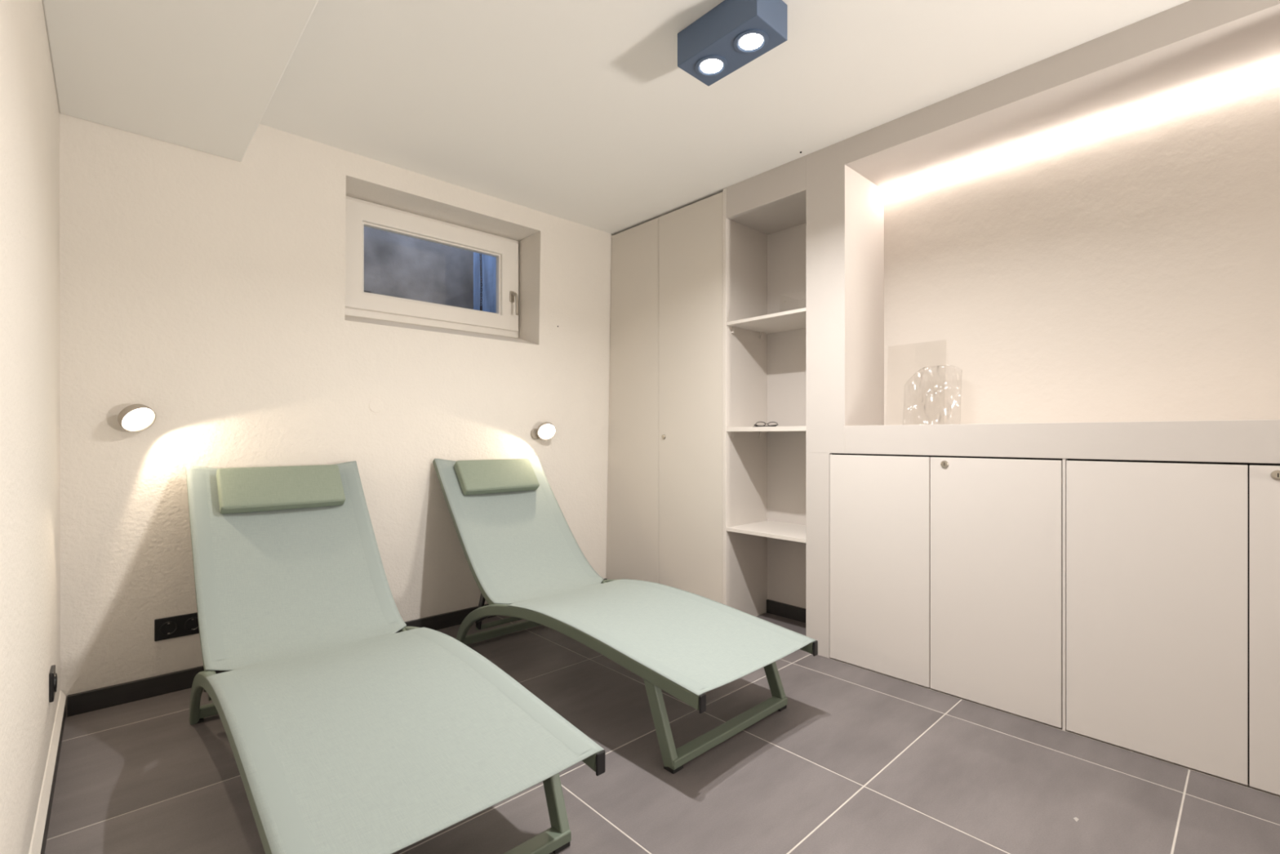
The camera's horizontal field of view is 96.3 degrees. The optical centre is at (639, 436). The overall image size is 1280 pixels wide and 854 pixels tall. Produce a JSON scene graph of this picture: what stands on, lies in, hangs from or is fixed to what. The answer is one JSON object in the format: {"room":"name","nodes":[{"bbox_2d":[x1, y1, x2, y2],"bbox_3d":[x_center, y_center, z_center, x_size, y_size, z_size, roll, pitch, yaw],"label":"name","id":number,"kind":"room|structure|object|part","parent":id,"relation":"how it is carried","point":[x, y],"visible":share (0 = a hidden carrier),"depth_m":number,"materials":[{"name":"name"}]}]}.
{"room":"spa","nodes":[
{"label":"spa","id":0,"kind":"room"},
{"bbox_2d":[0,0,60,853],"bbox_3d":[-0.366,-0.171,0.112,0.140,2.260,5.400,0,0,-43],"label":"wall","id":1,"kind":"structure","parent":0,"point":[30,488],"depth_m":1.13,"materials":[{"name":"paint"}]},
{"bbox_2d":[28,690,66,853],"bbox_3d":[-0.257,0.879,0.108,0.014,0.027,5.046,0,0,-43],"label":"trim","id":2,"kind":"structure","parent":1,"relation":"attached to","point":[42,811],"depth_m":1.45,"materials":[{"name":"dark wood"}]},
{"bbox_2d":[40,704,65,853],"bbox_3d":[-0.254,0.926,0.104,0.013,0.066,5.036,0,0,-43],"label":"baseboard","id":3,"kind":"structure","parent":1,"relation":"attached to","point":[50,805],"depth_m":1.50,"materials":[{"name":"tile"}]},
{"bbox_2d":[48,664,57,702],"bbox_3d":[-1.659,0.697,1.620,0.013,0.081,0.081,0,0,-43],"label":"wall socket","id":4,"kind":"object","parent":1,"relation":"attached to","point":[52,674],"visible":1,"depth_m":1.59,"materials":[{"name":"black plastic"}]},
{"bbox_2d":[42,0,318,161],"bbox_3d":[-0.061,-1.168,0.258,0.505,0.173,5.000,0,0,-43],"label":"ceiling soffit","id":5,"kind":"object","parent":1,"relation":"attached to","point":[201,75],"depth_m":1.66,"materials":[{"name":"white paint"}]},
{"bbox_2d":[59,112,613,715],"bbox_3d":[-1.008,-0.171,2.990,2.870,2.260,0.306,0,0,-43],"label":"wall","id":6,"kind":"structure","parent":0,"point":[206,291],"depth_m":2.33,"materials":[{"name":"paint"}]},
{"bbox_2d":[117,404,155,431],"bbox_3d":[-1.786,-0.065,2.036,0.103,0.100,0.099,0,0,-43],"label":"wall lamp","id":7,"kind":"object","parent":6,"relation":"attached to","point":[135,417],"visible":1,"depth_m":2.02,"materials":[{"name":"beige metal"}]},
{"bbox_2d":[154,612,199,641],"bbox_3d":[-1.738,0.717,2.168,0.152,0.081,0.013,0,0,-43],"label":"wall socket","id":8,"kind":"object","parent":6,"relation":"attached to","point":[166,628],"visible":0.88,"depth_m":2.16,"materials":[{"name":"black plastic"}]},
{"bbox_2d":[67,577,607,716],"bbox_3d":[-1.087,0.924,2.776,2.387,0.070,0.018,0,0,-43],"label":"baseboard","id":9,"kind":"structure","parent":6,"relation":"attached to","point":[86,701],"depth_m":2.10,"materials":[{"name":"tile"}]},
{"bbox_2d":[345,195,519,337],"bbox_3d":[-1.076,-0.863,3.027,1.004,0.570,0.138,0,0,-43],"label":"window","id":10,"kind":"structure","parent":6,"relation":"in","point":[360,213],"depth_m":2.99,"materials":[{"name":"white plastic"}]},
{"bbox_3d":[-0.740,-0.807,3.314,0.028,0.063,0.010,0,0,-43],"label":"handle plate","id":11,"kind":"part","parent":10,"relation":"part of","materials":[{"name":"silver metal"}]},
{"bbox_3d":[-0.719,-0.760,3.296,0.022,0.129,0.047,0,0,-43],"label":"handle","id":12,"kind":"part","parent":10,"relation":"part of","materials":[{"name":"silver metal"}]},
{"bbox_2d":[530,422,555,439],"bbox_3d":[-0.535,-0.029,3.201,0.121,0.102,0.093,0,0,-43],"label":"wall lamp","id":13,"kind":"object","parent":6,"relation":"attached to","point":[545,430],"visible":1,"depth_m":3.19,"materials":[{"name":"beige metal"}]},
{"bbox_3d":[-0.584,-0.014,3.209,0.060,0.060,0.014,0,0,-43],"label":"wall plate","id":14,"kind":"part","parent":13,"relation":"part of","materials":[{"name":"beige metal"}]},
{"bbox_2d":[364,226,473,309],"bbox_3d":[-1.418,-1.216,3.241,1.470,1.850,0.619,0,0,-43],"label":"wall","id":15,"kind":"structure","parent":0,"point":[396,265],"depth_m":3.56,"materials":[{"name":"concrete"}]},
{"bbox_2d":[479,253,482,311],"bbox_3d":[-1.036,-1.225,3.720,0.044,0.895,0.036,0,0,-13],"label":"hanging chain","id":16,"kind":"object","parent":15,"relation":"hanging from","point":[481,306],"visible":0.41,"depth_m":3.72,"materials":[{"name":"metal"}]},
{"bbox_2d":[473,252,496,313],"bbox_3d":[-0.888,-1.216,3.663,0.120,1.850,0.519,0,0,-43],"label":"wall","id":17,"kind":"structure","parent":0,"point":[488,264],"depth_m":3.69,"materials":[{"name":"paint"}]},
{"bbox_2d":[44,612,1279,853],"bbox_3d":[0.808,0.984,1.103,2.970,0.050,5.060,0,0,-43],"label":"floor","id":18,"kind":"structure","parent":0,"point":[858,759],"depth_m":1.59,"materials":[{"name":"tile"}]},
{"bbox_2d":[186,460,605,853],"bbox_3d":[-0.890,0.537,1.701,0.612,0.860,1.740,0,0,-43],"label":"sun lounger","id":19,"kind":"object","parent":18,"relation":"on","point":[350,727],"visible":1,"depth_m":1.49,"materials":[{"name":"green fabric"}]},
{"bbox_3d":[-1.467,0.419,1.908,0.022,0.619,0.652,0,0,-43],"label":"backrest rail","id":20,"kind":"part","parent":19,"relation":"part of","materials":[{"name":"grey"}]},
{"bbox_3d":[-1.017,0.806,1.406,0.024,0.322,1.465,0,0,-43],"label":"rail","id":21,"kind":"part","parent":19,"relation":"part of","materials":[{"name":"grey"}]},
{"bbox_2d":[216,464,345,514],"bbox_3d":[-1.400,0.200,2.251,0.415,0.180,0.051,0,-38,-43],"label":"headrest pillow","id":22,"kind":"object","parent":19,"relation":"on","point":[299,489],"depth_m":2.22,"materials":[{"name":"green fabric"}]},
{"bbox_3d":[-1.053,0.419,2.292,0.022,0.619,0.652,0,0,-43],"label":"backrest rail","id":23,"kind":"part","parent":19,"relation":"part of","materials":[{"name":"grey"}]},
{"bbox_3d":[-0.587,0.806,1.805,0.024,0.322,1.465,0,0,-43],"label":"rail","id":24,"kind":"part","parent":19,"relation":"part of","materials":[{"name":"grey"}]},
{"bbox_3d":[-0.213,0.830,1.382,0.026,0.247,0.130,0,0,-43],"label":"leg","id":25,"kind":"part","parent":19,"relation":"part of","materials":[{"name":"grey"}]},
{"bbox_2d":[432,455,817,773],"bbox_3d":[-0.210,0.537,2.379,0.612,0.860,1.740,0,0,-43],"label":"sun lounger","id":26,"kind":"object","parent":18,"relation":"on","point":[522,553],"visible":1,"depth_m":2.27,"materials":[{"name":"green fabric"}]},
{"bbox_3d":[-0.788,0.419,2.582,0.022,0.619,0.652,0,0,-43],"label":"backrest rail","id":27,"kind":"part","parent":26,"relation":"part of","materials":[{"name":"grey"}]},
{"bbox_3d":[-0.694,0.743,2.516,0.012,0.216,0.099,0,0,-43],"label":"ratchet arm","id":28,"kind":"part","parent":26,"relation":"part of","materials":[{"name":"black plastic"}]},
{"bbox_2d":[453,458,539,494],"bbox_3d":[-0.723,0.200,2.925,0.415,0.180,0.051,0,-38,-43],"label":"headrest pillow","id":29,"kind":"object","parent":26,"relation":"on","point":[502,476],"depth_m":2.89,"materials":[{"name":"green fabric"}]},
{"bbox_3d":[-0.335,0.806,2.083,0.024,0.322,1.465,0,0,-43],"label":"rail","id":30,"kind":"part","parent":26,"relation":"part of","materials":[{"name":"grey"}]},
{"bbox_3d":[0.061,0.830,1.681,0.026,0.247,0.130,0,0,-43],"label":"leg","id":31,"kind":"part","parent":26,"relation":"part of","materials":[{"name":"green metal"}]},
{"bbox_3d":[0.092,0.806,2.485,0.024,0.322,1.465,0,0,-43],"label":"rail","id":32,"kind":"part","parent":26,"relation":"part of","materials":[{"name":"grey"}]},
{"bbox_3d":[0.469,0.830,2.064,0.026,0.247,0.130,0,0,-43],"label":"leg","id":33,"kind":"part","parent":26,"relation":"part of","materials":[{"name":"green metal"}]},
{"bbox_2d":[611,188,767,616],"bbox_3d":[0.256,-0.146,3.339,0.362,2.212,0.900,0,0,-43],"label":"tall cabinet","id":34,"kind":"object","parent":18,"relation":"on","point":[681,376],"visible":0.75,"depth_m":3.09,"materials":[{"name":"beige wood"}]},
{"bbox_3d":[-0.030,-0.144,3.406,0.020,2.194,0.413,0,0,-43],"label":"door","id":35,"kind":"part","parent":34,"relation":"part of","materials":[{"name":"beige paint"}]},
{"bbox_3d":[0.270,-0.144,3.083,0.020,2.194,0.462,0,0,-43],"label":"door","id":36,"kind":"part","parent":34,"relation":"part of","materials":[{"name":"beige paint"}]},
{"bbox_3d":[0.557,-0.147,3.018,0.356,2.211,0.020,0,0,-43],"label":"panel","id":37,"kind":"part","parent":34,"relation":"part of","materials":[{"name":"white wood"}]},
{"bbox_2d":[830,453,1062,728],"bbox_3d":[1.107,0.516,2.182,0.036,0.886,0.822,0,0,-43],"label":"base cabinet","id":38,"kind":"object","parent":18,"relation":"on","point":[946,571],"visible":0.98,"depth_m":2.11,"materials":[{"name":"white wood"}]},
{"bbox_3d":[0.966,0.517,2.331,0.020,0.876,0.410,0,0,-43],"label":"door","id":39,"kind":"part","parent":38,"relation":"part of","materials":[{"name":"white paint"}]},
{"bbox_3d":[1.246,0.517,2.029,0.020,0.876,0.408,0,0,-43],"label":"door","id":40,"kind":"part","parent":38,"relation":"part of","materials":[{"name":"white paint"}]},
{"bbox_2d":[1066,458,1279,795],"bbox_3d":[1.663,0.516,1.580,0.036,0.886,0.794,0,0,-43],"label":"base cabinet","id":41,"kind":"object","parent":18,"relation":"on","point":[1173,567],"visible":1,"depth_m":1.67,"materials":[{"name":"white"}]},
{"bbox_3d":[1.801,0.517,1.429,0.020,0.876,0.384,0,0,-43],"label":"door","id":42,"kind":"part","parent":41,"relation":"part of","materials":[{"name":"white paint"}]},
{"bbox_2d":[259,0,1190,235],"bbox_3d":[0.842,-1.295,1.067,2.970,0.080,5.160,0,0,-43],"label":"ceiling","id":43,"kind":"structure","parent":0,"point":[582,112],"depth_m":2.05,"materials":[{"name":"white paint"}]},
{"bbox_2d":[677,0,787,86],"bbox_3d":[0.273,-1.200,1.726,0.150,0.108,0.300,0,0,-43],"label":"ceiling spotlight","id":44,"kind":"object","parent":43,"relation":"attached to","point":[734,33],"visible":1,"depth_m":1.68,"materials":[{"name":"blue metal"}]},
{"bbox_2d":[725,0,1279,657],"bbox_3d":[1.657,-0.148,1.845,0.374,2.214,4.994,0,0,-43],"label":"wall","id":45,"kind":"structure","parent":0,"point":[836,189],"depth_m":2.21,"materials":[{"name":"grey paint"}]},
{"bbox_2d":[605,276,611,579],"bbox_3d":[-0.185,-0.147,3.584,0.026,2.213,0.057,0,0,-43],"label":"trim","id":46,"kind":"structure","parent":45,"relation":"attached to","point":[608,575],"depth_m":3.56,"materials":[{"name":"beige paint"}]},
{"bbox_2d":[726,307,805,542],"bbox_3d":[0.719,-0.049,2.846,0.354,1.053,0.451,0,0,-43],"label":"open shelving","id":47,"kind":"object","parent":45,"relation":"attached to","point":[794,319],"visible":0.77,"depth_m":2.81,"materials":[{"name":"white wood"}]},
{"bbox_2d":[752,421,777,426],"bbox_3d":[0.622,-0.060,2.849,0.134,0.029,0.038,0,0,40],"label":"eyeglasses","id":48,"kind":"object","parent":47,"relation":"on","point":[755,425],"visible":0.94,"depth_m":2.85,"materials":[{"name":"black"}]},
{"bbox_3d":[0.719,0.468,2.846,0.354,0.018,0.451,0,0,-43],"label":"shelf","id":49,"kind":"part","parent":47,"relation":"part of","materials":[{"name":"white wood"}]},
{"bbox_3d":[0.719,-0.035,2.846,0.354,0.022,0.451,0,0,-43],"label":"shelf","id":50,"kind":"part","parent":47,"relation":"part of","materials":[{"name":"white wood"}]},
{"bbox_3d":[0.719,-0.568,2.846,0.354,0.016,0.451,0,0,-43],"label":"shelf","id":51,"kind":"part","parent":47,"relation":"part of","materials":[{"name":"white"}]},
{"bbox_2d":[766,599,805,622],"bbox_3d":[0.845,0.924,2.961,0.012,0.070,0.447,0,0,-43],"label":"baseboard","id":52,"kind":"structure","parent":45,"relation":"attached to","point":[790,611],"depth_m":3.03,"materials":[{"name":"tile"}]},
{"bbox_2d":[767,222,805,608],"bbox_3d":[0.865,-0.141,2.962,0.019,2.200,0.510,0,0,-43],"label":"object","id":53,"kind":"structure","parent":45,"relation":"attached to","point":[786,248],"depth_m":3.04,"materials":[{"name":"grey paint"}]},
{"bbox_2d":[1062,458,1066,730],"bbox_3d":[1.390,0.516,1.876,0.017,0.886,0.008,0,0,-43],"label":"trim","id":54,"kind":"structure","parent":45,"relation":"attached to","point":[1064,460],"depth_m":1.87,"materials":[{"name":"white paint"}]},
{"bbox_2d":[883,62,1279,194],"bbox_3d":[1.662,-1.138,2.100,0.022,0.022,1.550,0,0,-43],"label":"led strip","id":55,"kind":"object","parent":45,"relation":"attached to","point":[1273,68],"visible":1,"depth_m":2.08,"materials":[{"name":"white plastic"}]},
{"bbox_3d":[1.813,-0.171,2.130,0.100,2.260,5.400,0,0,-43],"label":"wall","id":56,"kind":"structure","parent":0,"visible":0},
{"bbox_2d":[884,71,1279,425],"bbox_3d":[1.689,-0.591,2.138,0.070,1.300,1.620,0,0,-43],"label":"wall","id":57,"kind":"structure","parent":56,"relation":"attached to","point":[1127,270],"depth_m":2.09,"materials":[{"name":"beige paint"}]}
]}

